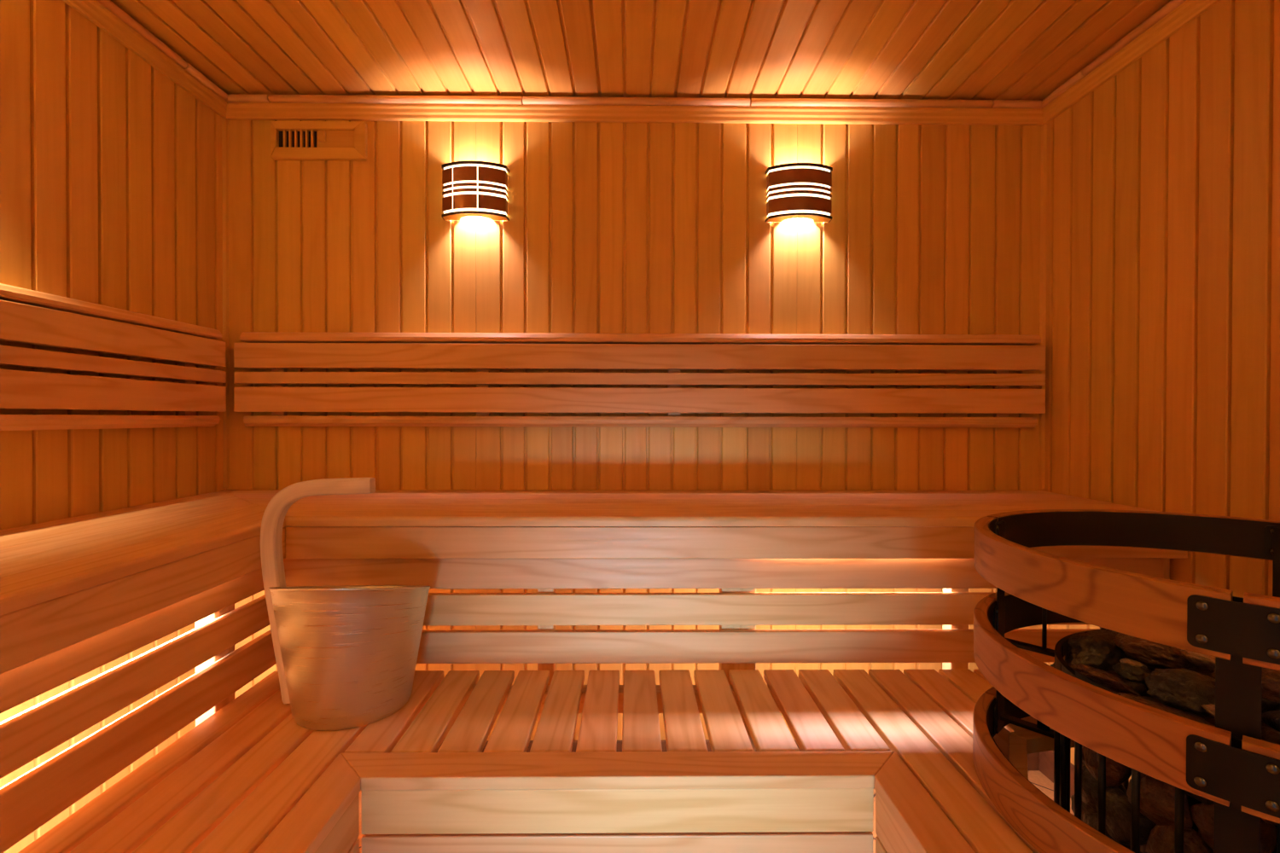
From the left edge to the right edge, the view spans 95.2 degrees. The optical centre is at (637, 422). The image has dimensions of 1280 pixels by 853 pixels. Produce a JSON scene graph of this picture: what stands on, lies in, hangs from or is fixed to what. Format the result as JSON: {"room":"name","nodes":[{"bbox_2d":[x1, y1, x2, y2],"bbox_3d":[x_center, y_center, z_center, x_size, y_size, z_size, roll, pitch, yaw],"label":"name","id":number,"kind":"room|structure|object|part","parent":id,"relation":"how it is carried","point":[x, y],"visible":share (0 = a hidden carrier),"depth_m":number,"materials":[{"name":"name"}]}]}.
{"room":"spa","nodes":[
{"label":"spa","id":0,"kind":"room"},
{"bbox_2d":[0,0,226,852],"bbox_3d":[-1.343,0.051,0.559,0.030,2.205,2.704,0,0,-1],"label":"wall","id":1,"kind":"structure","parent":0,"point":[111,171],"depth_m":1.46,"materials":[{"name":"brown wood"}]},
{"bbox_2d":[0,283,226,430],"bbox_3d":[-1.301,-0.129,0.682,0.054,0.301,2.292,0,0,-1],"label":"backrest","id":2,"kind":"object","parent":1,"relation":"attached to","point":[26,316],"visible":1,"depth_m":1.40,"materials":[{"name":"brown wood"}]},
{"bbox_3d":[-1.304,0.005,0.685,0.050,0.034,2.272,0,0,-1],"label":"rail","id":3,"kind":"part","parent":2,"relation":"part of","materials":[{"name":"brown wood"}]},
{"bbox_3d":[-1.302,-0.265,0.683,0.052,0.029,2.272,0,0,-1],"label":"rail","id":4,"kind":"part","parent":2,"relation":"part of","materials":[{"name":"brown wood"}]},
{"bbox_2d":[62,0,227,118],"bbox_3d":[-1.315,-0.995,0.564,0.022,0.044,2.668,0,0,-1],"label":"trim","id":5,"kind":"structure","parent":1,"relation":"attached to","point":[92,10],"depth_m":1.57,"materials":[{"name":"brown wood"}]},
{"bbox_2d":[226,98,1043,740],"bbox_3d":[-0.001,0.043,1.933,2.760,2.205,0.030,0,0,-1],"label":"wall","id":6,"kind":"structure","parent":0,"point":[612,228],"depth_m":1.92,"materials":[{"name":"brown wood"}]},
{"bbox_2d":[221,117,229,488],"bbox_3d":[-1.334,-0.385,1.896,0.012,1.196,0.012,0,0,-1],"label":"trim","id":7,"kind":"structure","parent":6,"relation":"attached to","point":[224,121],"depth_m":1.89,"materials":[{"name":"brown wood"}]},
{"bbox_2d":[270,121,367,160],"bbox_3d":[-1.029,-0.910,1.888,0.303,0.119,0.026,0,0,-1],"label":"air vent","id":8,"kind":"object","parent":6,"relation":"in","point":[294,140],"visible":1,"depth_m":1.88,"materials":[{"name":"brown wood"}]},
{"bbox_3d":[-1.016,-0.922,1.881,0.023,0.034,0.012,0,0,-1],"label":"knob","id":9,"kind":"part","parent":8,"relation":"part of","materials":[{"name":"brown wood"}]},
{"bbox_2d":[441,160,509,221],"bbox_3d":[-0.523,-0.740,1.872,0.211,0.165,0.070,0,0,-1],"label":"wall lamp","id":10,"kind":"object","parent":6,"relation":"attached to","point":[470,188],"visible":1,"depth_m":1.85,"materials":[{"name":"brown wood"}]},
{"bbox_3d":[-0.523,-0.697,1.873,0.203,0.044,0.067,0,0,-1],"label":"shade panel","id":11,"kind":"part","parent":10,"relation":"part of","materials":[{"name":"brown wood"}]},
{"bbox_3d":[-0.523,-0.784,1.873,0.203,0.045,0.067,0,0,-1],"label":"shade panel","id":12,"kind":"part","parent":10,"relation":"part of","materials":[{"name":"brown wood"}]},
{"bbox_3d":[-0.523,-0.660,1.875,0.205,0.003,0.064,0,0,-1],"label":"plate","id":13,"kind":"part","parent":10,"relation":"part of","materials":[{"name":"brown wood"}]},
{"bbox_2d":[226,102,1043,125],"bbox_3d":[0.001,-1.002,1.900,2.680,0.044,0.022,0,0,-1],"label":"trim","id":14,"kind":"structure","parent":6,"relation":"attached to","point":[243,111],"depth_m":1.90,"materials":[{"name":"brown wood"}]},
{"bbox_2d":[226,93,1042,108],"bbox_3d":[0.001,-1.038,1.891,2.637,0.024,0.025,0,0,-1],"label":"trim","id":15,"kind":"structure","parent":6,"relation":"attached to","point":[231,97],"depth_m":1.88,"materials":[{"name":"brown wood"}]},
{"bbox_2d":[233,331,1045,427],"bbox_3d":[0.017,-0.135,1.890,2.588,0.301,0.054,0,0,-1],"label":"backrest","id":16,"kind":"object","parent":6,"relation":"attached to","point":[278,352],"visible":1,"depth_m":1.86,"materials":[{"name":"brown wood"}]},
{"bbox_3d":[0.019,-0.271,1.890,2.568,0.029,0.052,0,0,-1],"label":"rail","id":17,"kind":"part","parent":16,"relation":"part of","materials":[{"name":"brown wood"}]},
{"bbox_3d":[0.018,-0.002,1.893,2.568,0.034,0.050,0,0,-1],"label":"rail","id":18,"kind":"part","parent":16,"relation":"part of","materials":[{"name":"brown wood"}]},
{"bbox_2d":[436,739,1038,770],"bbox_3d":[-0.003,1.096,1.919,2.652,0.100,0.014,0,0,-1],"label":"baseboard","id":19,"kind":"structure","parent":6,"relation":"attached to","point":[1032,759],"depth_m":1.91,"materials":[{"name":"brown wood"}]},
{"bbox_2d":[765,162,832,222],"bbox_3d":[0.525,-0.738,1.882,0.211,0.165,0.070,0,0,-1],"label":"wall lamp","id":20,"kind":"object","parent":6,"relation":"attached to","point":[794,190],"visible":1,"depth_m":1.86,"materials":[{"name":"brown wood"}]},
{"bbox_3d":[0.525,-0.658,1.885,0.205,0.003,0.064,0,0,-1],"label":"plate","id":21,"kind":"part","parent":20,"relation":"part of","materials":[{"name":"brown wood"}]},
{"bbox_3d":[0.525,-0.695,1.884,0.203,0.044,0.067,0,0,-1],"label":"shade panel","id":22,"kind":"part","parent":20,"relation":"part of","materials":[{"name":"brown wood"}]},
{"bbox_3d":[0.525,-0.782,1.883,0.203,0.045,0.067,0,0,-1],"label":"shade panel","id":23,"kind":"part","parent":20,"relation":"part of","materials":[{"name":"brown wood"}]},
{"bbox_2d":[1038,123,1047,488],"bbox_3d":[1.334,-0.379,1.923,0.012,1.196,0.012,0,0,-1],"label":"trim","id":24,"kind":"structure","parent":6,"relation":"attached to","point":[1044,127],"depth_m":1.92,"materials":[{"name":"brown wood"}]},
{"bbox_2d":[110,0,1171,100],"bbox_3d":[0.014,-1.064,0.576,2.740,0.030,2.728,0,0,-1],"label":"ceiling","id":25,"kind":"structure","parent":0,"point":[934,49],"depth_m":1.64,"materials":[{"name":"brown wood"}]},
{"bbox_2d":[357,770,1074,852],"bbox_3d":[0.010,1.171,0.593,2.740,0.030,2.728,0,0,-1],"label":"floor","id":26,"kind":"structure","parent":0,"point":[1037,778],"depth_m":1.82,"materials":[{"name":"wood"}]},
{"bbox_2d":[0,490,286,852],"bbox_3d":[-1.079,0.668,0.715,0.496,0.878,2.341,0,0,-1],"label":"bench","id":27,"kind":"object","parent":26,"relation":"on","point":[79,595],"visible":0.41,"depth_m":1.00,"materials":[{"name":"brown wood"}]},
{"bbox_3d":[-1.078,0.240,0.712,0.496,0.022,2.341,0,0,-1],"label":"seat","id":28,"kind":"part","parent":27,"relation":"part of","materials":[{"name":"brown wood"}]},
{"bbox_3d":[-0.911,0.676,1.263,0.042,0.856,0.065,0,0,-1],"label":"post","id":29,"kind":"part","parent":27,"relation":"part of","materials":[{"name":"brown wood"}]},
{"bbox_2d":[17,669,1074,852],"bbox_3d":[0.234,0.884,0.496,2.219,0.545,1.874,0,0,-1],"label":"bench","id":30,"kind":"object","parent":26,"relation":"on","point":[247,778],"visible":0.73,"depth_m":1.01,"materials":[{"name":"brown wood"}]},
{"bbox_3d":[-0.502,0.623,0.311,0.072,0.022,1.523,0,0,-1],"label":"rail","id":31,"kind":"part","parent":30,"relation":"part of","materials":[{"name":"brown wood"}]},
{"bbox_2d":[260,477,430,731],"bbox_3d":[-0.608,0.362,1.255,0.309,0.485,0.309,0,1,-43],"label":"bucket","id":32,"kind":"object","parent":30,"relation":"on","point":[346,656],"visible":1,"depth_m":1.15,"materials":[{"name":"brown wood"}]},
{"bbox_3d":[-0.684,0.359,1.254,0.234,0.480,0.029,0,0,-1],"label":"handle","id":33,"kind":"part","parent":32,"relation":"part of","materials":[{"name":"brown wood"}]},
{"bbox_3d":[-0.034,0.619,1.040,1.020,0.022,0.077,0,0,-1],"label":"rail","id":34,"kind":"part","parent":30,"relation":"part of","materials":[{"name":"brown wood"}]},
{"bbox_3d":[0.446,0.622,0.685,0.070,0.022,0.793,0,0,-1],"label":"rail","id":35,"kind":"part","parent":30,"relation":"part of","materials":[{"name":"brown wood"}]},
{"bbox_3d":[0.674,0.624,1.034,0.029,0.029,0.251,0,0,33],"label":"opening trim","id":36,"kind":"part","parent":30,"relation":"part of","materials":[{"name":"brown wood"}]},
{"bbox_3d":[0.858,0.624,1.161,0.251,0.029,0.029,0,0,-12],"label":"opening trim","id":37,"kind":"part","parent":30,"relation":"part of","materials":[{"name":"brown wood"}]},
{"bbox_2d":[972,509,1279,852],"bbox_3d":[0.919,0.395,0.874,0.721,0.418,0.721,0,0,-16],"label":"guard","id":38,"kind":"object","parent":30,"relation":"on","point":[1228,764],"visible":0.93,"depth_m":0.76,"materials":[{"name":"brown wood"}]},
{"bbox_3d":[0.696,0.565,1.126,0.059,0.058,0.004,0,1,-42],"label":"joint plate","id":39,"kind":"part","parent":38,"relation":"part of","materials":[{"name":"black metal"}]},
{"bbox_3d":[0.696,0.379,1.125,0.059,0.060,0.004,0,1,-42],"label":"joint plate","id":40,"kind":"part","parent":38,"relation":"part of","materials":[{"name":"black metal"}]},
{"bbox_3d":[0.697,0.220,1.124,0.059,0.058,0.004,0,1,-42],"label":"joint plate","id":41,"kind":"part","parent":38,"relation":"part of","materials":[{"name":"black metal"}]},
{"bbox_3d":[0.728,0.566,1.090,0.020,0.007,0.087,0,1,-42],"label":"arm","id":42,"kind":"part","parent":38,"relation":"part of","materials":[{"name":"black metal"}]},
{"bbox_3d":[0.728,0.418,1.089,0.020,0.007,0.087,0,1,-42],"label":"arm","id":43,"kind":"part","parent":38,"relation":"part of","materials":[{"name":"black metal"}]},
{"bbox_3d":[0.649,0.383,0.635,0.053,0.060,0.061,0,0,-1],"label":"joint plate","id":44,"kind":"part","parent":38,"relation":"part of","materials":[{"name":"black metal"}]},
{"bbox_3d":[0.650,0.223,0.633,0.053,0.058,0.061,0,0,-1],"label":"joint plate","id":45,"kind":"part","parent":38,"relation":"part of","materials":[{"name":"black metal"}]},
{"bbox_3d":[0.668,0.383,0.651,0.004,0.060,0.059,0,1,-42],"label":"joint plate","id":46,"kind":"part","parent":38,"relation":"part of","materials":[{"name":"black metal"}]},
{"bbox_3d":[0.668,0.223,0.650,0.004,0.058,0.059,0,1,-42],"label":"joint plate","id":47,"kind":"part","parent":38,"relation":"part of","materials":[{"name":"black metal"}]},
{"bbox_3d":[1.191,0.221,1.070,0.004,0.058,0.059,0,1,-36],"label":"joint plate","id":48,"kind":"part","parent":38,"relation":"part of","materials":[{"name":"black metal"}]},
{"bbox_2d":[221,489,1187,751],"bbox_3d":[-0.010,0.664,1.660,2.693,0.878,0.519,0,0,-1],"label":"bench","id":49,"kind":"object","parent":26,"relation":"on","point":[737,544],"visible":0.64,"depth_m":1.43,"materials":[{"name":"brown wood"}]},
{"bbox_3d":[-0.228,0.676,1.474,0.040,0.856,0.042,0,0,-1],"label":"post","id":50,"kind":"part","parent":49,"relation":"part of","materials":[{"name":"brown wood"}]},
{"bbox_3d":[-0.009,0.236,1.657,2.693,0.022,0.517,0,0,-1],"label":"seat","id":51,"kind":"part","parent":49,"relation":"part of","materials":[{"name":"brown wood"}]},
{"bbox_3d":[0.252,0.677,1.479,0.087,0.856,0.042,0,0,-1],"label":"post","id":52,"kind":"part","parent":49,"relation":"part of","materials":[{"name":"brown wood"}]},
{"bbox_3d":[0.806,0.678,1.484,0.045,0.856,0.042,0,0,-1],"label":"post","id":53,"kind":"part","parent":49,"relation":"part of","materials":[{"name":"brown wood"}]},
{"bbox_3d":[1.314,0.679,1.489,0.044,0.856,0.042,0,0,-1],"label":"post","id":54,"kind":"part","parent":49,"relation":"part of","materials":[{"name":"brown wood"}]},
{"bbox_2d":[1053,629,1279,852],"bbox_3d":[0.917,0.770,0.877,0.483,0.770,0.480,0,0,-1],"label":"heater","id":55,"kind":"object","parent":26,"relation":"on","point":[1061,743],"visible":0.2,"depth_m":0.90,"materials":[{"name":"black metal"}]},
{"bbox_2d":[1146,665,1163,670],"bbox_3d":[0.851,0.407,0.933,0.062,0.047,0.096,0,0,-27],"label":"stone","id":56,"kind":"object","parent":55,"relation":"in","point":[1148,667],"visible":0.03,"depth_m":0.94,"materials":[{"name":"brown stone"}]},
{"bbox_2d":[1113,633,1215,674],"bbox_3d":[0.847,0.373,0.940,0.144,0.062,0.099,0,0,-1],"label":"stone","id":57,"kind":"object","parent":56,"relation":"on","point":[1149,654],"visible":0.56,"depth_m":0.91,"materials":[{"name":"brown stone"}]},
{"bbox_2d":[1201,712,1215,719],"bbox_3d":[0.833,0.405,0.845,0.087,0.052,0.072,0,0,-1],"label":"stone","id":58,"kind":"object","parent":55,"relation":"in","point":[1208,715],"visible":0.04,"depth_m":0.83,"materials":[{"name":"brown stone"}]},
{"bbox_2d":[1204,673,1215,679],"bbox_3d":[0.932,0.409,0.956,0.081,0.048,0.073,0,0,-1],"label":"stone","id":59,"kind":"object","parent":55,"relation":"in","point":[1213,675],"visible":0.02,"depth_m":0.93,"materials":[{"name":"brown stone"}]},
{"bbox_2d":[1261,709,1279,732],"bbox_3d":[0.901,0.409,0.787,0.086,0.048,0.077,0,0,-1],"label":"stone","id":60,"kind":"object","parent":55,"relation":"in","point":[1271,718],"visible":0.96,"depth_m":0.80,"materials":[{"name":"brown stone"}]},
{"bbox_2d":[1261,698,1279,714],"bbox_3d":[0.914,0.397,0.873,0.083,0.052,0.077,0,0,13],"label":"stone","id":61,"kind":"object","parent":55,"relation":"in","point":[1266,706],"visible":0.09,"depth_m":0.84,"materials":[{"name":"brown stone"}]},
{"bbox_2d":[1179,649,1215,671],"bbox_3d":[0.860,0.359,0.879,0.065,0.029,0.054,0,0,-1],"label":"stone","id":62,"kind":"object","parent":61,"relation":"on","point":[1203,661],"visible":0.43,"depth_m":0.87,"materials":[{"name":"brown stone"}]},
{"bbox_3d":[0.782,0.660,0.759,0.068,0.079,0.082,0,0,-1],"label":"stone","id":63,"kind":"object","parent":55,"relation":"in","visible":0},
{"bbox_2d":[1145,824,1213,852],"bbox_3d":[0.750,0.591,0.805,0.072,0.086,0.074,0,0,-1],"label":"stone","id":64,"kind":"object","parent":63,"relation":"on","point":[1160,840],"visible":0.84,"depth_m":0.80,"materials":[{"name":"brown stone"}]},
{"bbox_2d":[1126,772,1192,830],"bbox_3d":[0.740,0.532,0.826,0.058,0.079,0.074,0,0,-21],"label":"stone","id":65,"kind":"object","parent":64,"relation":"on","point":[1157,798],"visible":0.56,"depth_m":0.81,"materials":[{"name":"brown stone"}]},
{"bbox_3d":[0.756,0.717,0.961,0.067,0.075,0.075,0,0,-1],"label":"stone","id":66,"kind":"object","parent":55,"relation":"in","visible":0},
{"bbox_2d":[1070,794,1097,821],"bbox_3d":[0.776,0.656,0.986,0.066,0.077,0.073,0,0,-1],"label":"stone","id":67,"kind":"object","parent":66,"relation":"on","point":[1085,809],"visible":0.12,"depth_m":0.98,"materials":[{"name":"brown stone"}]},
{"bbox_2d":[1082,748,1085,766],"bbox_3d":[0.809,0.594,1.016,0.082,0.080,0.061,0,0,-29],"label":"stone","id":68,"kind":"object","parent":67,"relation":"on","point":[1083,756],"visible":0.04,"depth_m":1.01,"materials":[{"name":"brown stone"}]},
{"bbox_3d":[0.771,0.531,0.978,0.076,0.078,0.071,0,0,-1],"label":"stone","id":69,"kind":"object","parent":68,"relation":"on","visible":0},
{"bbox_3d":[0.756,0.473,0.954,0.069,0.069,0.074,0,0,-1],"label":"stone","id":70,"kind":"object","parent":69,"relation":"on","visible":0},
{"bbox_2d":[1050,660,1069,668],"bbox_3d":[0.746,0.431,0.999,0.063,0.043,0.062,0,0,-1],"label":"stone","id":71,"kind":"object","parent":70,"relation":"on","point":[1067,661],"visible":0.09,"depth_m":1.01,"materials":[{"name":"brown stone"}]},
{"bbox_2d":[1067,629,1140,671],"bbox_3d":[0.784,0.395,1.004,0.110,0.073,0.102,0,0,-1],"label":"stone","id":72,"kind":"object","parent":71,"relation":"on","point":[1098,649],"visible":0.68,"depth_m":0.98,"materials":[{"name":"brown stone"}]},
{"bbox_2d":[1104,670,1150,698],"bbox_3d":[0.755,0.418,0.928,0.069,0.048,0.094,0,1,-42],"label":"stone","id":73,"kind":"object","parent":70,"relation":"on","point":[1139,688],"visible":0.23,"depth_m":0.89,"materials":[{"name":"brown stone"}]},
{"bbox_2d":[1067,663,1140,696],"bbox_3d":[0.743,0.408,0.917,0.108,0.062,0.086,0,0,-1],"label":"stone","id":74,"kind":"object","parent":73,"relation":"on","point":[1102,677],"visible":0.52,"depth_m":0.89,"materials":[{"name":"brown stone"}]},
{"bbox_2d":[1111,662,1152,685],"bbox_3d":[0.775,0.391,0.908,0.061,0.030,0.040,0,0,-1],"label":"stone","id":75,"kind":"object","parent":73,"relation":"on","point":[1127,672],"visible":0.78,"depth_m":0.90,"materials":[{"name":"brown stone"}]},
{"bbox_2d":[1119,658,1146,668],"bbox_3d":[0.784,0.383,0.926,0.039,0.015,0.029,0,0,-1],"label":"stone","id":76,"kind":"object","parent":75,"relation":"on","point":[1124,660],"visible":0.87,"depth_m":0.92,"materials":[{"name":"brown stone"}]},
{"bbox_3d":[0.806,0.595,0.734,0.080,0.069,0.075,0,0,-1],"label":"stone","id":77,"kind":"object","parent":55,"relation":"in","visible":0},
{"bbox_2d":[1189,802,1276,852],"bbox_3d":[0.776,0.534,0.762,0.060,0.083,0.080,0,0,-26],"label":"stone","id":78,"kind":"object","parent":77,"relation":"on","point":[1202,815],"visible":0.38,"depth_m":0.76,"materials":[{"name":"brown stone"}]},
{"bbox_2d":[1184,791,1214,805],"bbox_3d":[0.763,0.470,0.782,0.055,0.076,0.078,0,0,-24],"label":"stone","id":79,"kind":"object","parent":78,"relation":"on","point":[1201,800],"visible":0.05,"depth_m":0.77,"materials":[{"name":"brown stone"}]},
{"bbox_2d":[1117,692,1215,727],"bbox_3d":[0.712,0.395,0.782,0.134,0.056,0.076,0,0,-1],"label":"stone","id":80,"kind":"object","parent":79,"relation":"on","point":[1182,713],"visible":0.24,"depth_m":0.77,"materials":[{"name":"brown stone"}]},
{"bbox_2d":[1201,704,1215,716],"bbox_3d":[0.752,0.376,0.754,0.038,0.017,0.028,0,0,13],"label":"stone","id":81,"kind":"object","parent":80,"relation":"on","point":[1210,708],"visible":0.41,"depth_m":0.75,"materials":[{"name":"brown stone"}]},
{"bbox_2d":[1139,696,1202,718],"bbox_3d":[0.756,0.430,0.832,0.088,0.052,0.074,1,1,44],"label":"stone","id":82,"kind":"object","parent":79,"relation":"on","point":[1143,697],"visible":0.04,"depth_m":0.85,"materials":[{"name":"brown stone"}]},
{"bbox_2d":[1144,669,1215,713],"bbox_3d":[0.771,0.375,0.808,0.122,0.058,0.093,0,0,-1],"label":"stone","id":83,"kind":"object","parent":82,"relation":"on","point":[1186,690],"visible":0.72,"depth_m":0.79,"materials":[{"name":"brown stone"}]},
{"bbox_2d":[1261,667,1279,703],"bbox_3d":[0.810,0.330,0.750,0.084,0.059,0.084,0,0,-1],"label":"stone","id":84,"kind":"object","parent":83,"relation":"on","point":[1271,678],"visible":0.28,"depth_m":0.72,"materials":[{"name":"brown stone"}]},
{"bbox_2d":[1261,818,1276,826],"bbox_3d":[0.813,0.469,0.724,0.061,0.071,0.076,0,0,-28],"label":"stone","id":85,"kind":"object","parent":78,"relation":"on","point":[1264,820],"visible":0.04,"depth_m":0.73,"materials":[{"name":"brown stone"}]},
{"bbox_2d":[1261,726,1279,744],"bbox_3d":[0.817,0.427,0.739,0.063,0.055,0.095,0,0,33],"label":"stone","id":86,"kind":"object","parent":85,"relation":"on","point":[1268,735],"visible":0.22,"depth_m":0.75,"materials":[{"name":"brown stone"}]},
{"bbox_3d":[0.735,0.719,0.872,0.064,0.084,0.069,0,0,-1],"label":"stone","id":87,"kind":"object","parent":55,"relation":"in","visible":0},
{"bbox_2d":[1082,813,1130,849],"bbox_3d":[0.743,0.655,0.912,0.066,0.086,0.084,0,0,-1],"label":"stone","id":88,"kind":"object","parent":87,"relation":"on","point":[1090,819],"visible":0.17,"depth_m":0.92,"materials":[{"name":"brown stone"}]},
{"bbox_2d":[1073,765,1126,811],"bbox_3d":[0.750,0.593,0.943,0.066,0.076,0.077,0,0,-1],"label":"stone","id":89,"kind":"object","parent":88,"relation":"on","point":[1089,782],"visible":0.25,"depth_m":0.93,"materials":[{"name":"brown stone"}]},
{"bbox_2d":[1094,786,1156,846],"bbox_3d":[0.738,0.595,0.879,0.062,0.078,0.084,0,0,-31],"label":"stone","id":90,"kind":"object","parent":88,"relation":"on","point":[1118,806],"visible":0.52,"depth_m":0.87,"materials":[{"name":"brown stone"}]},
{"bbox_2d":[1082,745,1131,787],"bbox_3d":[0.741,0.529,0.919,0.059,0.077,0.082,0,0,-1],"label":"stone","id":91,"kind":"object","parent":90,"relation":"on","point":[1117,774],"visible":0.47,"depth_m":0.89,"materials":[{"name":"brown stone"}]},
{"bbox_2d":[1041,0,1279,781],"bbox_3d":[1.367,0.056,0.586,0.030,2.205,2.704,0,0,-1],"label":"wall","id":92,"kind":"structure","parent":0,"point":[1162,321],"depth_m":1.47,"materials":[{"name":"brown wood"}]},
{"bbox_2d":[1038,750,1074,797],"bbox_3d":[1.343,1.108,0.605,0.012,0.100,2.668,0,0,-1],"label":"baseboard","id":93,"kind":"structure","parent":92,"relation":"attached to","point":[1045,759],"depth_m":1.88,"materials":[{"name":"brown wood"}]},
{"bbox_2d":[1041,0,1221,123],"bbox_3d":[1.343,-0.990,0.590,0.022,0.044,2.668,0,0,-1],"label":"trim","id":94,"kind":"structure","parent":92,"relation":"attached to","point":[1189,10],"depth_m":1.57,"materials":[{"name":"brown wood"}]}
]}

